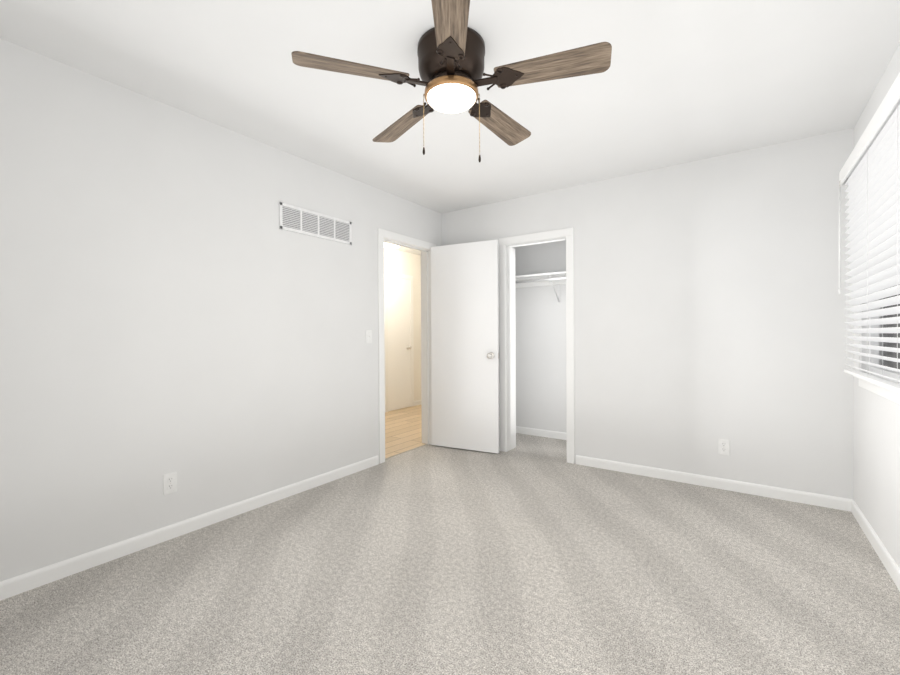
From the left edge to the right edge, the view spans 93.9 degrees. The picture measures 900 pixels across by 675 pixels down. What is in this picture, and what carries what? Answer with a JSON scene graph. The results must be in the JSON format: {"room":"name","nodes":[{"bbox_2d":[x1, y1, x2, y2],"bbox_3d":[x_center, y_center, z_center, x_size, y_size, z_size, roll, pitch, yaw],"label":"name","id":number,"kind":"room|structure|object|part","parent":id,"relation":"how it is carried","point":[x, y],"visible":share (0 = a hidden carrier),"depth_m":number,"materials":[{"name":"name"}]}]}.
{"room":"empty bedroom","nodes":[
{"label":"empty bedroom","id":0,"kind":"room"},
{"bbox_2d":[0,38,441,581],"bbox_3d":[-1.338,-0.092,2.868,0.120,2.465,4.460,0,0,35],"label":"wall","id":1,"kind":"structure","parent":0,"point":[174,297],"depth_m":2.34,"materials":[{"name":"paint"}]},
{"bbox_2d":[163,472,176,494],"bbox_3d":[-1.591,0.829,2.392,0.008,0.115,0.070,0,0,35],"label":"electrical outlet","id":2,"kind":"object","parent":1,"relation":"attached to","point":[169,483],"visible":1,"depth_m":2.39,"materials":[{"name":"white plastic"}]},
{"bbox_2d":[0,455,378,600],"bbox_3d":[-1.554,1.105,2.442,0.013,0.078,3.194,0,0,35],"label":"baseboard","id":3,"kind":"structure","parent":1,"relation":"attached to","point":[17,585],"depth_m":2.33,"materials":[{"name":"paint"}]},
{"bbox_2d":[279,202,351,244],"bbox_3d":[-1.009,-0.863,3.227,0.010,0.188,0.662,0,0,35],"label":"air vent","id":4,"kind":"object","parent":1,"relation":"in","point":[292,218],"visible":1,"depth_m":3.19,"materials":[{"name":"metal"}]},
{"bbox_2d":[366,330,371,342],"bbox_3d":[-0.702,-0.007,3.662,0.017,0.115,0.070,0,0,35],"label":"light switch","id":5,"kind":"object","parent":1,"relation":"attached to","point":[368,336],"visible":1,"depth_m":3.66,"materials":[{"name":"white plastic"}]},
{"bbox_2d":[378,228,435,463],"bbox_3d":[-0.450,0.073,4.148,0.156,2.108,0.854,0,0,35],"label":"door frame","id":6,"kind":"structure","parent":1,"relation":"attached to","point":[397,239],"depth_m":4.35,"materials":[{"name":"paint"}]},
{"bbox_2d":[431,240,498,452],"bbox_3d":[0.134,0.089,4.201,0.742,2.047,0.165,0,0,27],"label":"door","id":7,"kind":"structure","parent":1,"relation":"in","point":[464,345],"depth_m":4.17,"materials":[{"name":"paint"}]},
{"bbox_2d":[384,247,420,411],"bbox_3d":[-0.452,-0.106,4.250,0.004,2.465,5.220,0,0,35],"label":"wall","id":8,"kind":"structure","parent":0,"point":[401,262],"depth_m":4.35,"materials":[{"name":"paint"}]},
{"bbox_2d":[384,271,413,411],"bbox_3d":[-0.783,0.062,6.523,0.016,2.103,0.666,0,0,35],"label":"door frame","id":9,"kind":"structure","parent":8,"relation":"attached to","point":[396,275],"depth_m":6.33,"materials":[{"name":"paint"}]},
{"bbox_2d":[388,276,411,410],"bbox_3d":[-0.757,0.092,6.505,0.074,2.022,0.524,0,0,35],"label":"hall door","id":10,"kind":"structure","parent":8,"relation":"in","point":[399,362],"depth_m":6.52,"materials":[{"name":"paint"}]},
{"bbox_2d":[414,400,420,405],"bbox_3d":[-0.444,1.069,7.014,0.013,0.078,0.512,0,0,35],"label":"baseboard","id":11,"kind":"structure","parent":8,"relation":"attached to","point":[417,402],"depth_m":6.86,"materials":[{"name":"paint"}]},
{"bbox_2d":[385,405,426,458],"bbox_3d":[-1.064,1.155,4.688,1.650,0.064,5.100,0,0,35],"label":"floor","id":12,"kind":"structure","parent":0,"point":[403,430],"depth_m":5.07,"materials":[{"name":"brown wood"}]},
{"bbox_2d":[0,433,899,674],"bbox_3d":[0.259,1.167,2.245,3.313,0.060,5.000,0,0,35],"label":"floor","id":13,"kind":"structure","parent":0,"point":[532,555],"depth_m":1.91,"materials":[{"name":"grey carpet"}]},
{"bbox_2d":[0,0,899,255],"bbox_3d":[-0.052,-1.363,3.191,5.143,0.060,6.480,0,0,35],"label":"ceiling","id":14,"kind":"structure","parent":0,"point":[677,82],"depth_m":2.14,"materials":[{"name":"paint"}]},
{"bbox_2d":[384,242,399,248],"bbox_3d":[-0.789,-1.269,5.654,0.340,0.154,0.340,0,0,35],"label":"hall ceiling light","id":15,"kind":"object","parent":14,"relation":"attached to","point":[389,246],"visible":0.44,"depth_m":5.59,"materials":[{"name":"white fabric"}]},
{"bbox_2d":[291,0,611,162],"bbox_3d":[0.035,-1.064,1.964,1.330,0.523,1.280,0,0,35],"label":"ceiling fan","id":16,"kind":"object","parent":14,"relation":"hanging from","point":[451,50],"visible":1,"depth_m":1.82,"materials":[{"name":"brown wood"}]},
{"bbox_3d":[-0.365,-1.141,1.811,0.591,0.020,0.148,0,13,-17],"label":"blade","id":17,"kind":"part","parent":16,"relation":"part of","materials":[{"name":"brown wood"}]},
{"bbox_3d":[-0.225,-1.145,2.240,0.148,0.020,0.591,-17,10,-35],"label":"blade","id":18,"kind":"part","parent":16,"relation":"part of","materials":[{"name":"brown wood"}]},
{"bbox_3d":[0.001,-1.141,1.537,0.148,0.020,0.591,13,1,1],"label":"blade","id":19,"kind":"part","parent":16,"relation":"part of","materials":[{"name":"brown wood"}]},
{"bbox_3d":[0.007,-1.078,1.927,0.226,0.042,0.226,0,0,35],"label":"glass","id":20,"kind":"part","parent":16,"relation":"part of","materials":[{"name":"white glass"}]},
{"bbox_3d":[0.245,-1.147,2.235,0.148,0.020,0.591,-16,-9,36],"label":"blade","id":21,"kind":"part","parent":16,"relation":"part of","materials":[{"name":"brown wood"}]},
{"bbox_3d":[0.378,-1.145,1.809,0.591,0.020,0.148,0,-13,17],"label":"blade","id":22,"kind":"part","parent":16,"relation":"part of","materials":[{"name":"brown wood"}]},
{"bbox_2d":[512,240,566,432],"bbox_3d":[1.073,-0.114,4.346,1.470,2.465,0.720,0,0,35],"label":"wall","id":23,"kind":"structure","parent":0,"point":[540,357],"depth_m":4.74,"materials":[{"name":"paint"}]},
{"bbox_2d":[515,271,565,302],"bbox_3d":[1.153,-0.528,4.462,1.348,0.290,0.309,0,0,35],"label":"shelf","id":24,"kind":"object","parent":23,"relation":"attached to","point":[546,279],"visible":0.46,"depth_m":4.57,"materials":[{"name":"wood"}]},
{"bbox_2d":[516,426,566,439],"bbox_3d":[1.062,1.080,4.329,1.350,0.078,0.660,0,0,35],"label":"baseboard","id":25,"kind":"structure","parent":23,"relation":"attached to","point":[543,433],"depth_m":4.74,"materials":[{"name":"paint"}]},
{"bbox_2d":[442,128,853,498],"bbox_3d":[1.339,-0.111,3.649,3.383,2.465,0.120,0,0,35],"label":"wall","id":26,"kind":"structure","parent":0,"point":[710,305],"depth_m":3.13,"materials":[{"name":"paint"}]},
{"bbox_2d":[499,227,574,463],"bbox_3d":[0.854,0.073,4.031,0.746,2.098,0.221,0,0,35],"label":"trim","id":27,"kind":"structure","parent":26,"relation":"attached to","point":[507,361],"depth_m":4.12,"materials":[{"name":"paint"}]},
{"bbox_2d":[576,455,847,510],"bbox_3d":[1.848,1.083,3.225,1.777,0.078,0.013,0,0,35],"label":"baseboard","id":28,"kind":"structure","parent":26,"relation":"attached to","point":[833,502],"depth_m":3.10,"materials":[{"name":"paint"}]},
{"bbox_2d":[718,439,729,454],"bbox_3d":[2.022,0.809,3.105,0.070,0.115,0.008,0,0,35],"label":"electrical outlet","id":29,"kind":"object","parent":26,"relation":"attached to","point":[723,446],"visible":1,"depth_m":3.10,"materials":[{"name":"white plastic"}]},
{"bbox_2d":[853,44,899,567],"bbox_3d":[1.404,-0.093,0.887,0.120,2.465,4.340,0,0,35],"label":"wall","id":30,"kind":"structure","parent":0,"point":[876,493],"depth_m":2.23,"materials":[{"name":"paint"}]},
{"bbox_2d":[838,73,899,392],"bbox_3d":[1.952,-0.398,1.874,0.106,1.234,1.730,0,0,35],"label":"window blinds","id":31,"kind":"object","parent":30,"relation":"attached to","point":[869,173],"visible":1,"depth_m":2.02,"materials":[{"name":"paint"}]},
{"bbox_2d":[848,499,899,590],"bbox_3d":[1.390,1.100,0.982,0.013,0.078,4.220,0,0,35],"label":"baseboard","id":32,"kind":"structure","parent":30,"relation":"attached to","point":[892,568],"depth_m":2.19,"materials":[{"name":"paint"}]},
{"bbox_2d":[853,284,899,403],"bbox_3d":[2.025,-0.315,1.823,0.140,1.230,1.710,0,0,35],"label":"window unit","id":33,"kind":"structure","parent":30,"relation":"in","point":[887,372],"depth_m":2.29,"materials":[{"name":"plastic"}]}
]}

